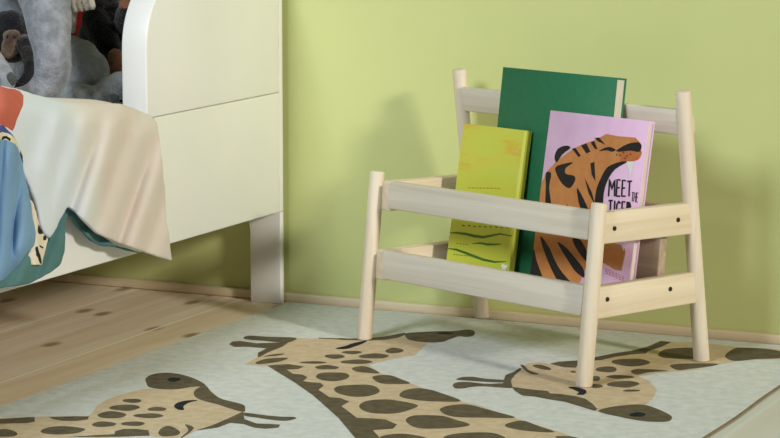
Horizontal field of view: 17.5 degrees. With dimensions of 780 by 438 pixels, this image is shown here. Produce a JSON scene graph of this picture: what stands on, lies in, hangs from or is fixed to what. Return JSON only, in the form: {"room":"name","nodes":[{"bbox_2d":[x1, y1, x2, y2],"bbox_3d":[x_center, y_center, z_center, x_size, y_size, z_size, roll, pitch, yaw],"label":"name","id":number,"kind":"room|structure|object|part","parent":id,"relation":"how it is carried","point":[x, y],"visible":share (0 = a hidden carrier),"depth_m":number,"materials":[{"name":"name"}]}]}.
{"room":"child's bedroom","nodes":[
{"label":"child's bedroom","id":0,"kind":"room"},
{"bbox_2d":[0,281,779,437],"bbox_3d":[-0.687,0.576,1.584,7.500,0.050,5.620,4,10,25],"label":"floor","id":1,"kind":"structure","parent":0,"point":[52,334],"depth_m":4.03,"materials":[{"name":"brown wood"}]},
{"bbox_2d":[0,0,283,303],"bbox_3d":[-1.002,-0.043,3.571,0.940,0.572,1.879,4,10,25],"label":"bed","id":2,"kind":"object","parent":1,"relation":"on","point":[208,73],"visible":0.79,"depth_m":3.99,"materials":[{"name":"white paint"}]},
{"bbox_3d":[-0.598,0.017,3.382,0.044,0.199,1.867,4,10,25],"label":"rail","id":3,"kind":"part","parent":2,"relation":"part of","materials":[{"name":"white paint"}]},
{"bbox_3d":[-0.213,0.063,4.256,0.074,0.156,0.012,4,10,25],"label":"leg","id":4,"kind":"part","parent":2,"relation":"part of","materials":[{"name":"white paint"}]},
{"bbox_3d":[-0.606,-0.248,4.394,0.940,0.416,0.012,4,10,25],"label":"head panel","id":5,"kind":"part","parent":2,"relation":"part of","materials":[{"name":"white paint"}]},
{"bbox_3d":[-0.999,-0.001,3.586,0.847,0.092,1.826,4,10,25],"label":"mattress","id":6,"kind":"object","parent":2,"relation":"in","visible":0},
{"bbox_2d":[0,53,16,87],"bbox_3d":[-0.642,-0.217,3.835,0.116,0.259,0.241,-3,9,-20],"label":"plush toy","id":7,"kind":"object","parent":6,"relation":"on","point":[8,78],"visible":0.89,"depth_m":3.75,"materials":[{"name":"white fabric"}]},
{"bbox_2d":[0,10,33,87],"bbox_3d":[-0.600,-0.224,4.041,0.086,0.214,0.128,0,9,-3],"label":"monkey","id":8,"kind":"object","parent":6,"relation":"on","point":[15,45],"visible":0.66,"depth_m":4.01},
{"bbox_2d":[0,0,95,97],"bbox_3d":[-0.567,-0.324,4.048,0.204,0.399,0.542,-3,9,-21],"label":"elephant","id":9,"kind":"object","parent":6,"relation":"on","point":[50,24],"visible":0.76,"depth_m":3.81},
{"bbox_2d":[71,10,84,35],"bbox_3d":[-0.505,-0.266,4.287,0.117,0.217,0.053,4,10,25],"label":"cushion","id":10,"kind":"object","parent":6,"relation":"on","point":[79,14],"visible":0.02,"depth_m":4.26,"materials":[{"name":"red fabric"}]},
{"bbox_2d":[0,86,171,287],"bbox_3d":[-0.656,-0.010,3.312,0.270,0.300,1.187,4,10,25],"label":"duvet","id":11,"kind":"object","parent":6,"relation":"on","point":[97,164],"visible":1,"depth_m":3.56,"materials":[{"name":"beige fabric"}]},
{"bbox_2d":[53,35,122,103],"bbox_3d":[-0.462,-0.196,3.979,0.120,0.175,0.172,-6,10,-33],"label":"plush toy","id":12,"kind":"object","parent":6,"relation":"on","point":[90,77],"visible":0.38,"depth_m":3.95,"materials":[{"name":"fabric"}]},
{"bbox_2d":[77,0,129,103],"bbox_3d":[-0.433,-0.281,4.089,0.115,0.311,0.208,-6,11,-35],"label":"plush ape","id":13,"kind":"object","parent":6,"relation":"on","point":[102,26],"visible":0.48,"depth_m":4.04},
{"bbox_2d":[0,302,779,437],"bbox_3d":[-0.050,0.268,3.418,0.936,0.004,1.428,4,10,25],"label":"rug","id":14,"kind":"object","parent":1,"relation":"on","point":[289,369],"visible":0.99,"depth_m":3.60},
{"bbox_2d":[357,68,709,387],"bbox_3d":[0.212,-0.003,3.829,0.281,0.407,0.486,-8,12,-42],"label":"rack","id":15,"kind":"object","parent":14,"relation":"on","point":[426,264],"visible":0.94,"depth_m":3.72,"materials":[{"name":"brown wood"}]},
{"bbox_3d":[-0.030,0.056,3.930,0.051,0.261,0.024,-8,12,-42],"label":"leg","id":16,"kind":"part","parent":15,"relation":"part of","materials":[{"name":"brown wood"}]},
{"bbox_3d":[0.069,0.061,3.993,0.230,0.050,0.024,-8,12,-42],"label":"rail","id":17,"kind":"part","parent":15,"relation":"part of","materials":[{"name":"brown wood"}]},
{"bbox_3d":[0.069,-0.043,3.977,0.207,0.052,0.024,-8,12,-42],"label":"rail","id":18,"kind":"part","parent":15,"relation":"part of","materials":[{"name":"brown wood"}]},
{"bbox_3d":[0.129,-0.039,4.065,0.076,0.407,0.024,-8,12,-42],"label":"leg","id":19,"kind":"part","parent":15,"relation":"part of","materials":[{"name":"brown wood"}]},
{"bbox_3d":[0.135,0.093,3.756,0.018,0.044,0.416,-8,12,-42],"label":"rail","id":20,"kind":"part","parent":15,"relation":"part of","materials":[{"name":"white wood"}]},
{"bbox_2d":[446,123,531,271],"bbox_3d":[0.151,-0.029,3.897,0.051,0.224,0.136,-8,12,-42],"label":"picture book","id":21,"kind":"object","parent":15,"relation":"in","point":[492,160],"visible":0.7,"depth_m":3.89,"materials":[{"name":"paper"}]},
{"bbox_3d":[0.144,-0.014,3.747,0.018,0.042,0.416,-8,12,-42],"label":"rail","id":22,"kind":"part","parent":15,"relation":"part of","materials":[{"name":"white wood"}]},
{"bbox_2d":[497,67,626,273],"bbox_3d":[0.247,-0.065,3.835,0.063,0.314,0.235,-8,12,-42],"label":"picture book","id":23,"kind":"object","parent":15,"relation":"on","point":[528,97],"visible":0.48,"depth_m":3.84,"materials":[{"name":"green paper"}]},
{"bbox_3d":[0.270,-0.166,3.856,0.021,0.038,0.445,-8,12,-42],"label":"rail","id":24,"kind":"part","parent":15,"relation":"part of","materials":[{"name":"brown wood"}]},
{"bbox_3d":[0.285,0.107,3.595,0.051,0.261,0.024,-8,12,-42],"label":"leg","id":25,"kind":"part","parent":15,"relation":"part of","materials":[{"name":"brown wood"}]},
{"bbox_2d":[530,110,654,283],"bbox_3d":[0.296,-0.023,3.747,0.056,0.258,0.196,-8,12,-42],"label":"picture book","id":26,"kind":"object","parent":15,"relation":"on","point":[589,159],"visible":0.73,"depth_m":3.74,"materials":[{"name":"paper"}]},
{"bbox_3d":[0.365,0.110,3.675,0.235,0.050,0.018,-8,12,-42],"label":"rail","id":27,"kind":"part","parent":15,"relation":"part of","materials":[{"name":"brown wood"}]},
{"bbox_3d":[0.365,0.006,3.659,0.214,0.052,0.018,-8,12,-42],"label":"rail","id":28,"kind":"part","parent":15,"relation":"part of","materials":[{"name":"brown wood"}]},
{"bbox_3d":[0.257,0.029,3.861,0.029,0.146,0.416,-8,12,-42],"label":"panel","id":29,"kind":"part","parent":15,"relation":"part of","materials":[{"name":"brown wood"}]},
{"bbox_3d":[0.444,0.012,3.731,0.076,0.407,0.024,-8,12,-42],"label":"leg","id":30,"kind":"part","parent":15,"relation":"part of","materials":[{"name":"brown wood"}]},
{"bbox_2d":[70,0,779,333],"bbox_3d":[0.480,-1.014,3.860,7.500,2.403,0.120,4,10,25],"label":"wall","id":31,"kind":"structure","parent":0,"point":[367,85],"depth_m":4.08,"materials":[{"name":"green paint"}]},
{"bbox_2d":[43,273,779,344],"bbox_3d":[0.452,0.175,3.982,7.500,0.016,0.012,4,10,25],"label":"baseboard","id":32,"kind":"structure","parent":31,"relation":"attached to","point":[719,334],"depth_m":4.16,"materials":[{"name":"brown wood"}]}
]}

